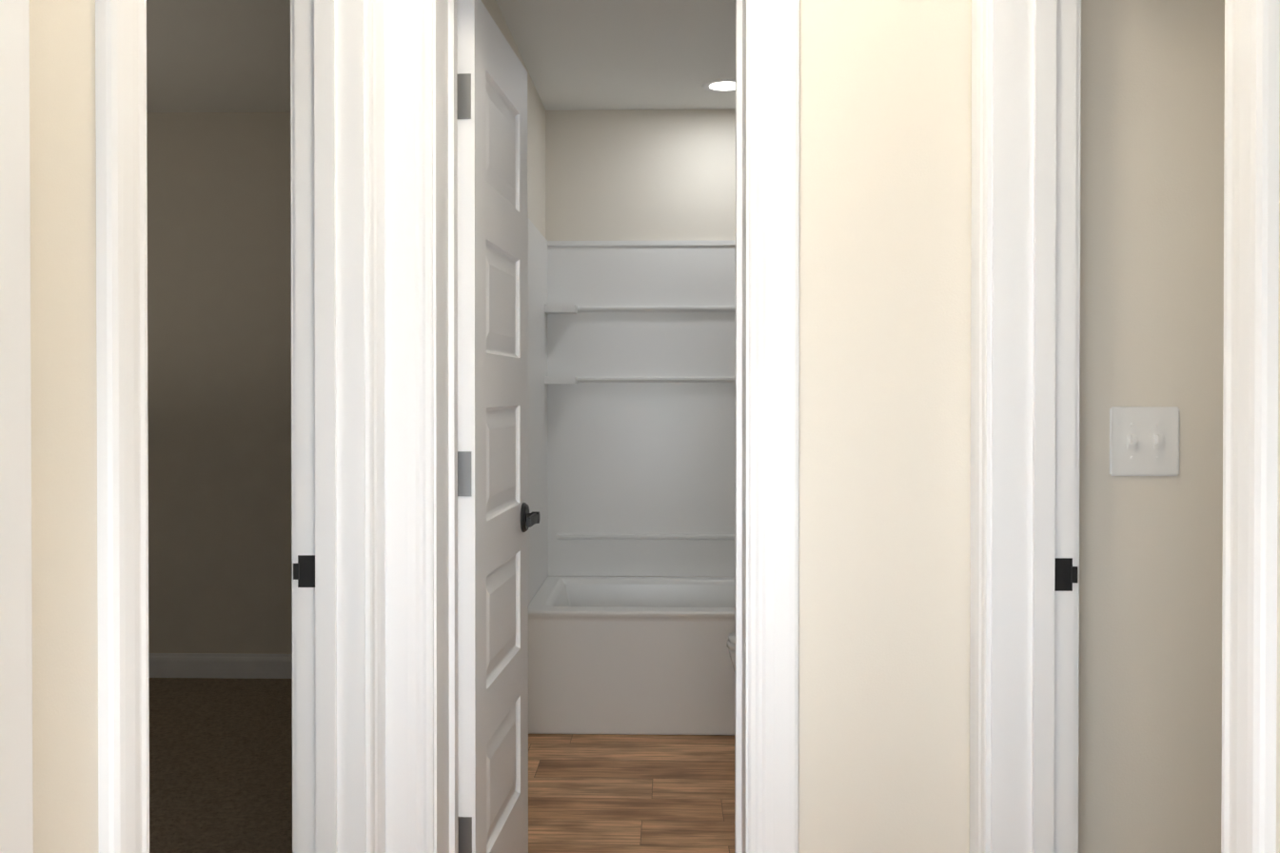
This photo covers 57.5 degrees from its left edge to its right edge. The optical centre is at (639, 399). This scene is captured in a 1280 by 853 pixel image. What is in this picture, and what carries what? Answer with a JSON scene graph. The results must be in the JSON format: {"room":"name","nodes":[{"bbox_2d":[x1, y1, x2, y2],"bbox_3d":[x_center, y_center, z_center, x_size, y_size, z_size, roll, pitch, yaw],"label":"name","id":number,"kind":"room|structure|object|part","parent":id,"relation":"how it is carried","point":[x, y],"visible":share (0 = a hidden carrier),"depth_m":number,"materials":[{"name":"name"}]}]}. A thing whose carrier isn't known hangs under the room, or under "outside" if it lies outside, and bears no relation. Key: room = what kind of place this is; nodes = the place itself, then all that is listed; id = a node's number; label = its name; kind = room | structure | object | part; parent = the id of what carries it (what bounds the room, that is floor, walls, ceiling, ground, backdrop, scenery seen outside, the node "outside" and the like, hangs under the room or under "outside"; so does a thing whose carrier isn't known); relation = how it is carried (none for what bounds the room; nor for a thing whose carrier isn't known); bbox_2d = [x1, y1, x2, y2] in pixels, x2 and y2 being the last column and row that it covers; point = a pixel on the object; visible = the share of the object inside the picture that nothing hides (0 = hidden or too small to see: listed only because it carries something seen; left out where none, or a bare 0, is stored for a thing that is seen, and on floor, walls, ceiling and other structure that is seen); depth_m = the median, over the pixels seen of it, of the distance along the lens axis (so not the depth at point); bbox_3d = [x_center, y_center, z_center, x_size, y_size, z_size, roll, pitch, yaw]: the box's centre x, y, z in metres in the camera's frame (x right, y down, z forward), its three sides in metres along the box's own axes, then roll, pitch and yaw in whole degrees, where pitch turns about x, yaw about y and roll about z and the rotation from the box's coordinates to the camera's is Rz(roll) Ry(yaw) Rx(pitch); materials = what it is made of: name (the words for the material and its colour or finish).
{"room":"hallway","nodes":[
{"label":"hallway","id":0,"kind":"room"},
{"bbox_2d":[148,677,292,852],"bbox_3d":[-2.381,1.248,2.668,3.610,0.054,4.770,0,0,2],"label":"floor carpet","id":1,"kind":"object","parent":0,"point":[220,765],"depth_m":3.85,"materials":[{"name":"brown carpet"}]},
{"bbox_2d":[29,0,545,852],"bbox_3d":[-0.548,0.013,1.808,0.120,2.440,6.370,0,0,2],"label":"wall","id":2,"kind":"structure","parent":0,"point":[64,399],"depth_m":1.03,"materials":[{"name":"beige paint"}]},
{"bbox_2d":[0,0,33,852],"bbox_3d":[-0.580,0.158,0.616,0.155,2.170,0.683,0,0,2],"label":"trim","id":3,"kind":"structure","parent":2,"relation":"attached to","point":[16,817],"depth_m":0.92,"materials":[{"name":"white"}]},
{"bbox_2d":[95,0,385,852],"bbox_3d":[-0.554,0.169,1.611,0.155,2.130,1.037,0,0,2],"label":"trim","id":4,"kind":"structure","parent":2,"relation":"attached to","point":[337,455],"depth_m":2.03,"materials":[{"name":"white wood"}]},
{"bbox_2d":[293,554,315,587],"bbox_3d":[-0.586,0.301,2.040,0.040,0.056,0.004,0,0,2],"label":"strike plate","id":5,"kind":"object","parent":4,"relation":"attached to","point":[304,571],"visible":1,"depth_m":2.04,"materials":[{"name":"black metal"}]},
{"bbox_2d":[146,108,735,653],"bbox_3d":[-0.021,-0.015,5.055,8.200,2.440,0.150,0,0,2],"label":"wall","id":6,"kind":"structure","parent":0,"point":[219,379],"depth_m":5.00,"materials":[{"name":"beige paint"}]},
{"bbox_2d":[148,652,291,678],"bbox_3d":[-2.233,1.149,5.042,3.420,0.104,0.014,0,0,2],"label":"baseboard","id":7,"kind":"structure","parent":6,"relation":"attached to","point":[226,665],"depth_m":5.01,"materials":[{"name":"white"}]},
{"bbox_2d":[527,216,735,604],"bbox_3d":[0.334,0.043,4.584,1.489,1.429,0.767,0,0,2],"label":"tub surround","id":8,"kind":"object","parent":6,"relation":"attached to","point":[631,389],"visible":0.54,"depth_m":4.97,"materials":[{"name":"white plastic"}]},
{"bbox_2d":[146,0,735,112],"bbox_3d":[-0.039,-1.256,1.583,8.350,0.100,7.070,0,0,2],"label":"ceiling","id":9,"kind":"structure","parent":0,"point":[218,55],"depth_m":4.13,"materials":[{"name":"white paint"}]},
{"bbox_2d":[701,78,735,92],"bbox_3d":[0.336,-1.228,4.570,0.190,0.006,0.190,0,0,2],"label":"recessed light","id":10,"kind":"object","parent":9,"relation":"in","point":[724,86],"depth_m":4.57,"materials":[{"name":"white"}]},
{"bbox_2d":[528,733,734,852],"bbox_3d":[0.257,1.258,1.737,1.735,0.050,6.490,0,0,2],"label":"floor","id":11,"kind":"structure","parent":0,"point":[600,793],"depth_m":3.60,"materials":[{"name":"brown wood"}]},
{"bbox_2d":[528,575,734,734],"bbox_3d":[0.333,0.984,4.581,1.489,0.450,0.789,0,0,2],"label":"tub","id":12,"kind":"object","parent":11,"relation":"on","point":[629,655],"visible":0.4,"depth_m":4.21,"materials":[{"name":"white plastic"}]},
{"bbox_2d":[726,631,734,670],"bbox_3d":[0.660,0.812,3.848,0.747,0.805,0.450,0,0,2],"label":"toilet","id":13,"kind":"object","parent":11,"relation":"on","point":[730,643],"visible":0.02,"depth_m":3.83,"materials":[{"name":"white ceramic"}]},
{"bbox_2d":[798,0,1224,852],"bbox_3d":[1.702,0.009,2.168,4.600,2.440,0.190,0,0,2],"label":"wall","id":14,"kind":"structure","parent":0,"point":[884,421],"depth_m":2.10,"materials":[{"name":"beige paint"}]},
{"bbox_2d":[456,0,539,852],"bbox_3d":[-0.308,0.201,2.618,0.086,2.030,0.609,0,0,5],"label":"bathroom door","id":15,"kind":"structure","parent":14,"relation":"in","point":[496,519],"depth_m":2.50,"materials":[{"name":"white wood"}]},
{"bbox_3d":[-0.355,-0.602,2.317,0.038,0.097,0.012,0,0,-1],"label":"bathroom door hinge","id":16,"kind":"part","parent":15,"relation":"part of","materials":[{"name":"silver metal"}]},
{"bbox_3d":[-0.355,0.148,2.324,0.038,0.097,0.012,0,0,-1],"label":"bathroom door hinge","id":17,"kind":"part","parent":15,"relation":"part of","materials":[{"name":"silver metal"}]},
{"bbox_3d":[-0.355,0.878,2.330,0.038,0.097,0.012,0,0,-1],"label":"bathroom door hinge","id":18,"kind":"part","parent":15,"relation":"part of","materials":[{"name":"silver metal"}]},
{"bbox_3d":[-0.269,0.289,2.818,0.040,0.072,0.141,0,1,5],"label":"handle","id":19,"kind":"part","parent":15,"relation":"part of","materials":[{"name":"black metal"}]},
{"bbox_2d":[384,0,799,852],"bbox_3d":[-0.087,0.162,2.217,0.754,2.135,0.225,0,0,2],"label":"trim","id":20,"kind":"structure","parent":14,"relation":"attached to","point":[421,301],"depth_m":2.11,"materials":[{"name":"white wood"}]},
{"bbox_2d":[1109,406,1179,475],"bbox_3d":[0.905,0.075,2.086,0.124,0.124,0.017,0,0,2],"label":"light switch","id":21,"kind":"object","parent":14,"relation":"attached to","point":[1144,441],"visible":1,"depth_m":2.09,"materials":[{"name":"white plastic"}]},
{"bbox_2d":[1276,75,1279,852],"bbox_3d":[0.628,0.027,0.146,0.140,2.440,3.910,0,0,2],"label":"wall","id":22,"kind":"structure","parent":0,"point":[1278,696],"depth_m":1.06,"materials":[{"name":"beige paint"}]},
{"bbox_2d":[969,0,1279,852],"bbox_3d":[0.666,0.170,1.580,0.175,2.130,1.033,0,0,2],"label":"trim","id":23,"kind":"structure","parent":22,"relation":"attached to","point":[1025,417],"depth_m":2.00,"materials":[{"name":"white wood"}]},
{"bbox_2d":[1054,557,1077,590],"bbox_3d":[0.731,0.301,2.005,0.040,0.056,0.004,0,0,2],"label":"strike plate","id":24,"kind":"object","parent":23,"relation":"attached to","point":[1065,574],"visible":1,"depth_m":2.00,"materials":[{"name":"black metal"}]}
]}

